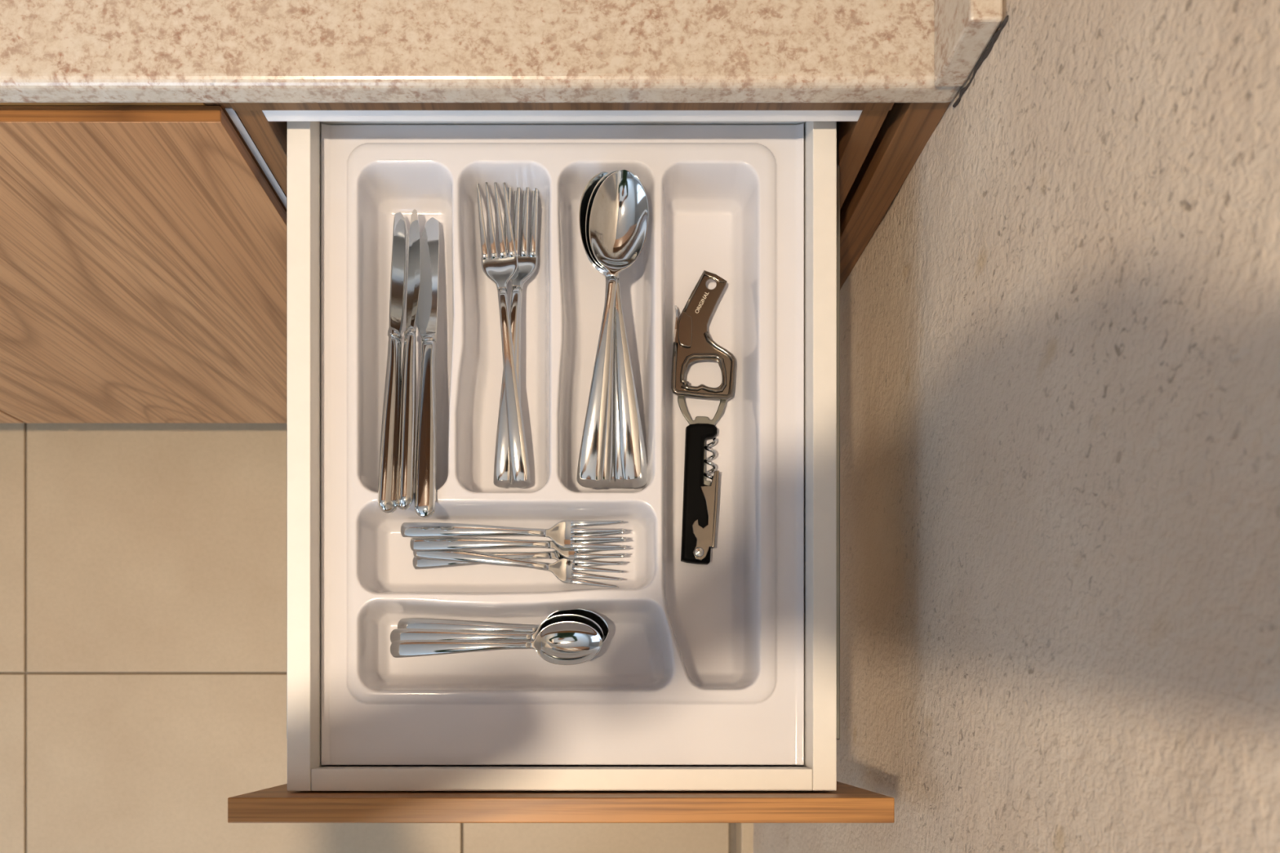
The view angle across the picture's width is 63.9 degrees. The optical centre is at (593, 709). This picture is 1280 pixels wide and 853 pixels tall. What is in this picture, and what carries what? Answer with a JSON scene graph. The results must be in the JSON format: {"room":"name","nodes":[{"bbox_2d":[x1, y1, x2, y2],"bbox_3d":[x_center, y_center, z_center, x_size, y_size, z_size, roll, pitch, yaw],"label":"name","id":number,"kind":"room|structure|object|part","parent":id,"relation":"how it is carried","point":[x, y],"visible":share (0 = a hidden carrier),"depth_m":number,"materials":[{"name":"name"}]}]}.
{"room":"kitchen","nodes":[
{"label":"kitchen","id":0,"kind":"room"},
{"bbox_2d":[0,422,735,852],"bbox_3d":[-1.244,0.772,1.432,3.112,0.050,3.655,0,90,0],"label":"floor","id":1,"kind":"structure","parent":0,"point":[143,566],"depth_m":1.41,"materials":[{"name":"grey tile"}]},
{"bbox_2d":[0,102,286,422],"bbox_3d":[-0.698,-0.646,1.004,0.961,0.807,0.587,0,90,0],"label":"base cabinet","id":2,"kind":"object","parent":1,"relation":"on","point":[143,246],"visible":0.45,"depth_m":0.81,"materials":[{"name":"brown wood"}]},
{"bbox_3d":[-0.940,-0.357,0.937,0.477,0.645,0.010,0,90,0],"label":"door","id":3,"kind":"part","parent":2,"relation":"part of","materials":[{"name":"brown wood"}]},
{"bbox_3d":[-0.698,-0.398,0.615,0.930,0.030,0.070,0,90,0],"label":"rail","id":4,"kind":"part","parent":2,"relation":"part of","materials":[{"name":"brown wood"}]},
{"bbox_3d":[-0.225,-0.652,0.930,0.016,0.660,0.577,0,90,0],"label":"panel","id":5,"kind":"part","parent":2,"relation":"part of","materials":[{"name":"brown wood"}]},
{"bbox_2d":[0,0,961,102],"bbox_3d":[-1.195,-0.654,0.590,2.810,0.020,0.598,0,90,0],"label":"countertop","id":6,"kind":"structure","parent":2,"relation":"on","point":[51,51],"depth_m":0.58,"materials":[{"name":"beige stone"}]},
{"bbox_2d":[934,0,1002,86],"bbox_3d":[0.201,-0.653,0.551,0.017,0.057,0.600,0,90,0],"label":"upstand","id":7,"kind":"object","parent":6,"relation":"on","point":[963,28],"visible":1,"depth_m":0.55,"materials":[{"name":"beige stone"}]},
{"bbox_2d":[227,102,894,822],"bbox_3d":[-0.019,-0.436,1.004,0.400,0.807,1.008,0,90,0],"label":"drawer","id":8,"kind":"object","parent":1,"relation":"on","point":[838,137],"visible":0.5,"depth_m":0.65,"materials":[{"name":"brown wood"}]},
{"bbox_3d":[-0.209,-0.651,0.930,0.016,0.660,0.577,0,90,0],"label":"panel","id":9,"kind":"part","parent":8,"relation":"part of","materials":[{"name":"brown wood"}]},
{"bbox_3d":[-0.019,0.060,0.701,0.400,0.173,0.015,0,90,0],"label":"panel","id":10,"kind":"part","parent":8,"relation":"part of","materials":[{"name":"brown wood"}]},
{"bbox_3d":[-0.019,-0.398,0.625,0.364,0.014,0.070,0,90,0],"label":"rail","id":11,"kind":"part","parent":8,"relation":"part of","materials":[{"name":"white metal"}]},
{"bbox_2d":[320,123,804,764],"bbox_3d":[-0.020,-0.174,0.691,0.316,0.045,0.420,0,90,0],"label":"tray","id":12,"kind":"object","parent":8,"relation":"in","point":[695,664],"visible":0.87,"depth_m":0.67,"materials":[{"name":"white plastic"}]},
{"bbox_2d":[377,212,408,513],"bbox_3d":[-0.131,-0.234,0.680,0.014,0.046,0.213,1,90,0],"label":"table knife","id":13,"kind":"object","parent":12,"relation":"in","point":[387,481],"visible":1,"depth_m":0.68,"materials":[{"name":"silver metal"}]},
{"bbox_3d":[-0.133,-0.189,0.674,0.010,0.014,0.125,-9,76,43],"label":"handle","id":14,"kind":"part","parent":13,"relation":"part of","materials":[{"name":"silver metal"}]},
{"bbox_3d":[-0.130,-0.294,0.695,0.005,0.018,0.092,-9,76,43],"label":"blade","id":15,"kind":"part","parent":13,"relation":"part of","materials":[{"name":"silver metal"}]},
{"bbox_2d":[395,208,420,510],"bbox_3d":[-0.121,-0.235,0.680,0.012,0.046,0.213,1,90,0],"label":"table knife","id":16,"kind":"object","parent":12,"relation":"in","point":[406,424],"visible":1,"depth_m":0.67,"materials":[{"name":"silver metal"}]},
{"bbox_3d":[-0.122,-0.191,0.673,0.010,0.014,0.124,7,78,-35],"label":"handle","id":17,"kind":"part","parent":16,"relation":"part of","materials":[{"name":"silver metal"}]},
{"bbox_3d":[-0.120,-0.297,0.689,0.005,0.018,0.092,7,78,-35],"label":"blade","id":18,"kind":"part","parent":16,"relation":"part of","materials":[{"name":"silver metal"}]},
{"bbox_2d":[413,217,439,518],"bbox_3d":[-0.113,-0.231,0.681,0.018,0.046,0.214,-1,90,0],"label":"table knife","id":19,"kind":"object","parent":12,"relation":"in","point":[426,317],"visible":1,"depth_m":0.68,"materials":[{"name":"silver metal"}]},
{"bbox_3d":[-0.110,-0.186,0.674,0.014,0.010,0.126,-2,79,6],"label":"handle","id":20,"kind":"part","parent":19,"relation":"part of","materials":[{"name":"silver metal"}]},
{"bbox_3d":[-0.114,-0.292,0.695,0.018,0.005,0.093,-2,79,6],"label":"blade","id":21,"kind":"part","parent":19,"relation":"part of","materials":[{"name":"silver metal"}]},
{"bbox_2d":[390,622,602,665],"bbox_3d":[-0.066,-0.044,0.692,0.144,0.015,0.029,-1,90,0],"label":"spoon","id":22,"kind":"object","parent":12,"relation":"in","point":[576,635],"visible":1,"depth_m":0.69,"materials":[{"name":"silver metal"}]},
{"bbox_3d":[-0.090,-0.043,0.693,0.097,0.008,0.012,-2,90,3],"label":"handle","id":23,"kind":"part","parent":22,"relation":"part of","materials":[{"name":"silver metal"}]},
{"bbox_2d":[529,622,602,665],"bbox_3d":[-0.018,-0.044,0.691,0.049,0.010,0.029,-2,90,3],"label":"bowl","id":24,"kind":"object","parent":22,"relation":"on","point":[576,635],"depth_m":0.69,"materials":[{"name":"silver metal"}]},
{"bbox_2d":[390,614,603,658],"bbox_3d":[-0.066,-0.049,0.695,0.146,0.015,0.030,0,90,0],"label":"spoon","id":25,"kind":"object","parent":12,"relation":"in","point":[397,634],"visible":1,"depth_m":0.69,"materials":[{"name":"silver metal"}]},
{"bbox_3d":[-0.090,-0.050,0.696,0.098,0.008,0.012,0,90,3],"label":"handle","id":26,"kind":"part","parent":25,"relation":"part of","materials":[{"name":"silver metal"}]},
{"bbox_2d":[530,614,603,658],"bbox_3d":[-0.018,-0.049,0.693,0.049,0.011,0.030,0,90,3],"label":"bowl","id":27,"kind":"object","parent":25,"relation":"on","point":[562,618],"depth_m":0.69,"materials":[{"name":"silver metal"}]},
{"bbox_2d":[397,608,608,652],"bbox_3d":[-0.062,-0.056,0.697,0.145,0.016,0.029,2,90,0],"label":"spoon","id":28,"kind":"object","parent":12,"relation":"in","point":[406,623],"visible":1,"depth_m":0.69,"materials":[{"name":"silver metal"}]},
{"bbox_3d":[-0.086,-0.056,0.698,0.097,0.008,0.012,2,90,3],"label":"handle","id":29,"kind":"part","parent":28,"relation":"part of","materials":[{"name":"silver metal"}]},
{"bbox_2d":[537,608,608,652],"bbox_3d":[-0.014,-0.054,0.696,0.049,0.011,0.029,2,90,3],"label":"bowl","id":30,"kind":"object","parent":28,"relation":"on","point":[592,615],"depth_m":0.69,"materials":[{"name":"silver metal"}]},
{"bbox_2d":[476,182,530,488],"bbox_3d":[-0.059,-0.256,0.695,0.025,0.013,0.208,-6,91,0],"label":"fork","id":31,"kind":"object","parent":12,"relation":"in","point":[500,269],"visible":1,"depth_m":0.69,"materials":[{"name":"silver metal"}]},
{"bbox_3d":[-0.055,-0.219,0.696,0.013,0.012,0.134,-6,91,0],"label":"handle","id":32,"kind":"part","parent":31,"relation":"part of","materials":[{"name":"silver metal"}]},
{"bbox_2d":[400,520,626,548],"bbox_3d":[-0.055,-0.121,0.695,0.153,0.010,0.020,2,90,1],"label":"fork","id":33,"kind":"object","parent":12,"relation":"in","point":[562,533],"visible":1,"depth_m":0.69,"materials":[{"name":"silver metal"}]},
{"bbox_3d":[-0.082,-0.121,0.696,0.099,0.009,0.010,2,90,1],"label":"handle","id":34,"kind":"part","parent":33,"relation":"part of","materials":[{"name":"silver metal"}]},
{"bbox_2d":[493,186,537,488],"bbox_3d":[-0.055,-0.258,0.699,0.025,0.013,0.211,4,91,0],"label":"fork","id":35,"kind":"object","parent":12,"relation":"in","point":[527,264],"visible":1,"depth_m":0.70,"materials":[{"name":"silver metal"}]},
{"bbox_3d":[-0.058,-0.221,0.699,0.013,0.012,0.136,4,91,0],"label":"handle","id":36,"kind":"part","parent":35,"relation":"part of","materials":[{"name":"silver metal"}]},
{"bbox_2d":[413,549,623,587],"bbox_3d":[-0.052,-0.100,0.701,0.145,0.010,0.019,7,90,1],"label":"fork","id":37,"kind":"object","parent":12,"relation":"in","point":[563,569],"visible":1,"depth_m":0.70,"materials":[{"name":"silver metal"}]},
{"bbox_3d":[-0.077,-0.104,0.702,0.094,0.008,0.010,7,90,1],"label":"handle","id":38,"kind":"part","parent":37,"relation":"part of","materials":[{"name":"silver metal"}]},
{"bbox_2d":[409,531,627,559],"bbox_3d":[-0.051,-0.113,0.698,0.149,0.010,0.019,1,90,1],"label":"fork","id":39,"kind":"object","parent":12,"relation":"in","point":[446,543],"visible":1,"depth_m":0.70,"materials":[{"name":"silver metal"}]},
{"bbox_3d":[-0.077,-0.113,0.699,0.096,0.008,0.010,1,90,1],"label":"handle","id":40,"kind":"part","parent":39,"relation":"part of","materials":[{"name":"silver metal"}]},
{"bbox_2d":[413,542,627,569],"bbox_3d":[-0.051,-0.105,0.704,0.148,0.010,0.019,-3,90,1],"label":"fork","id":41,"kind":"object","parent":12,"relation":"in","point":[418,563],"visible":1,"depth_m":0.70,"materials":[{"name":"silver metal"}]},
{"bbox_3d":[-0.077,-0.104,0.705,0.096,0.008,0.010,-3,90,1],"label":"handle","id":42,"kind":"part","parent":41,"relation":"part of","materials":[{"name":"silver metal"}]},
{"bbox_2d":[503,191,537,488],"bbox_3d":[-0.053,-0.259,0.703,0.025,0.013,0.210,2,91,0],"label":"fork","id":43,"kind":"object","parent":12,"relation":"in","point":[518,344],"visible":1,"depth_m":0.70,"materials":[{"name":"silver metal"}]},
{"bbox_3d":[-0.054,-0.221,0.703,0.013,0.012,0.135,2,91,0],"label":"handle","id":44,"kind":"part","parent":43,"relation":"part of","materials":[{"name":"silver metal"}]},
{"bbox_2d":[585,170,616,488],"bbox_3d":[0.005,-0.249,0.675,0.038,0.038,0.196,7,90,0],"label":"spoon","id":45,"kind":"object","parent":12,"relation":"in","point":[608,452],"visible":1,"depth_m":0.68,"materials":[{"name":"silver metal"}]},
{"bbox_2d":[585,170,616,277],"bbox_3d":[0.014,-0.315,0.668,0.038,0.014,0.065,4,98,0],"label":"bowl","id":46,"kind":"object","parent":45,"relation":"on","point":[591,200],"depth_m":0.66,"materials":[{"name":"silver metal"}]},
{"bbox_3d":[0.007,-0.216,0.680,0.018,0.010,0.135,4,98,0],"label":"handle","id":47,"kind":"part","parent":45,"relation":"part of","materials":[{"name":"silver metal"}]},
{"bbox_2d":[585,252,622,488],"bbox_3d":[0.015,-0.250,0.683,0.038,0.036,0.197,-4,90,0],"label":"spoon","id":48,"kind":"object","parent":12,"relation":"in","point":[612,484],"visible":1,"depth_m":0.70,"materials":[{"name":"silver metal"}]},
{"bbox_2d":[585,252,606,276],"bbox_3d":[0.011,-0.317,0.676,0.038,0.014,0.065,-2,98,0],"label":"bowl","id":49,"kind":"object","parent":48,"relation":"on","point":[585,252],"depth_m":0.68,"materials":[{"name":"silver metal"}]},
{"bbox_3d":[0.015,-0.218,0.687,0.018,0.010,0.135,-2,98,0],"label":"handle","id":50,"kind":"part","parent":48,"relation":"part of","materials":[{"name":"silver metal"}]},
{"bbox_2d":[582,245,629,488],"bbox_3d":[0.011,-0.249,0.681,0.038,0.037,0.197,-1,90,0],"label":"spoon","id":51,"kind":"object","parent":12,"relation":"in","point":[618,478],"visible":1,"depth_m":0.69,"materials":[{"name":"silver metal"}]},
{"bbox_2d":[582,245,606,273],"bbox_3d":[0.010,-0.317,0.673,0.038,0.014,0.065,-5,98,0],"label":"bowl","id":52,"kind":"object","parent":51,"relation":"on","point":[583,246],"depth_m":0.67,"materials":[{"name":"silver metal"}]},
{"bbox_3d":[0.018,-0.218,0.685,0.018,0.010,0.136,-5,98,0],"label":"handle","id":53,"kind":"part","parent":51,"relation":"part of","materials":[{"name":"silver metal"}]},
{"bbox_2d":[589,260,623,488],"bbox_3d":[0.015,-0.251,0.686,0.038,0.036,0.196,-3,90,0],"label":"spoon","id":54,"kind":"object","parent":12,"relation":"in","point":[608,486],"visible":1,"depth_m":0.68,"materials":[{"name":"silver metal"}]},
{"bbox_2d":[589,260,623,275],"bbox_3d":[0.011,-0.317,0.679,0.038,0.013,0.064,0,98,0],"label":"bowl","id":55,"kind":"object","parent":54,"relation":"on","point":[589,260],"depth_m":0.68,"materials":[{"name":"silver metal"}]},
{"bbox_2d":[576,169,648,488],"bbox_3d":[0.011,-0.247,0.673,0.038,0.038,0.197,4,90,0],"label":"spoon","id":56,"kind":"object","parent":12,"relation":"in","point":[619,220],"visible":1,"depth_m":0.67,"materials":[{"name":"silver metal"}]},
{"bbox_3d":[0.005,-0.216,0.677,0.018,0.010,0.136,7,98,0],"label":"handle","id":57,"kind":"part","parent":56,"relation":"part of","materials":[{"name":"silver metal"}]},
{"bbox_2d":[589,169,648,278],"bbox_3d":[0.017,-0.314,0.665,0.038,0.014,0.065,7,98,0],"label":"bowl","id":58,"kind":"object","parent":56,"relation":"on","point":[619,220],"depth_m":0.67,"materials":[{"name":"silver metal"}]},
{"bbox_2d":[578,171,647,488],"bbox_3d":[0.017,-0.249,0.678,0.038,0.037,0.198,-6,90,0],"label":"spoon","id":59,"kind":"object","parent":12,"relation":"in","point":[633,452],"visible":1,"depth_m":0.68,"materials":[{"name":"silver metal"}]},
{"bbox_2d":[578,171,619,278],"bbox_3d":[0.010,-0.316,0.671,0.038,0.014,0.065,-7,98,0],"label":"bowl","id":60,"kind":"object","parent":59,"relation":"on","point":[586,194],"depth_m":0.67,"materials":[{"name":"silver metal"}]},
{"bbox_3d":[0.021,-0.217,0.682,0.018,0.010,0.136,-7,98,0],"label":"handle","id":61,"kind":"part","parent":59,"relation":"part of","materials":[{"name":"silver metal"}]},
{"bbox_2d":[677,395,726,564],"bbox_3d":[0.075,-0.161,0.704,0.034,0.014,0.122,0,90,0],"label":"corkscrew","id":62,"kind":"object","parent":12,"relation":"in","point":[700,506],"visible":1,"depth_m":0.70,"materials":[{"name":"black plastic"}]},
{"bbox_3d":[0.073,-0.149,0.706,0.021,0.011,0.096,2,90,0],"label":"handle","id":63,"kind":"part","parent":62,"relation":"part of","materials":[{"name":"black plastic"}]},
{"bbox_3d":[0.076,-0.133,0.699,0.017,0.001,0.061,0,90,0],"label":"lever","id":64,"kind":"part","parent":62,"relation":"part of","materials":[{"name":"silver metal"}]},
{"bbox_2d":[671,270,735,399],"bbox_3d":[0.075,-0.257,0.706,0.044,0.014,0.089,0,90,0],"label":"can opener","id":65,"kind":"object","parent":12,"relation":"in","point":[692,342],"visible":1,"depth_m":0.70,"materials":[{"name":"silver metal"}]},
{"bbox_3d":[0.056,-0.265,0.706,0.002,0.014,0.027,3,90,0],"label":"blade","id":66,"kind":"part","parent":65,"relation":"part of","materials":[{"name":"silver metal"}]},
{"bbox_3d":[0.063,-0.260,0.701,0.010,0.001,0.024,0,90,0],"label":"cutter plate","id":67,"kind":"part","parent":65,"relation":"part of","materials":[{"name":"silver metal"}]},
{"bbox_3d":[0.171,-0.651,0.930,0.016,0.660,0.577,0,90,0],"label":"panel","id":68,"kind":"part","parent":8,"relation":"part of","materials":[{"name":"brown wood"}]},
{"bbox_2d":[840,101,951,289],"bbox_3d":[0.200,-0.385,1.004,0.024,0.807,0.051,0,90,0],"label":"strip","id":69,"kind":"object","parent":1,"relation":"on","point":[906,129],"visible":0.2,"depth_m":0.69,"materials":[{"name":"brown wood"}]},
{"bbox_2d":[753,0,1279,852],"bbox_3d":[0.261,0.772,0.108,0.102,2.606,3.455,0,90,0],"label":"wall","id":70,"kind":"structure","parent":0,"point":[1060,331],"depth_m":0.46,"materials":[{"name":"paint"}]},
{"bbox_2d":[735,822,753,852],"bbox_3d":[0.206,1.055,1.381,0.020,0.059,2.890,0,90,0],"label":"baseboard","id":71,"kind":"structure","parent":70,"relation":"attached to","point":[744,831],"depth_m":1.35,"materials":[{"name":"beige ceramic"}]},
{"bbox_2d":[952,14,1008,107],"bbox_3d":[0.211,-0.352,0.559,0.004,0.077,0.004,0,90,0],"label":"bead","id":72,"kind":"object","parent":70,"relation":"attached to","point":[996,35],"visible":1,"depth_m":0.55,"materials":[{"name":"grey"}]}
]}

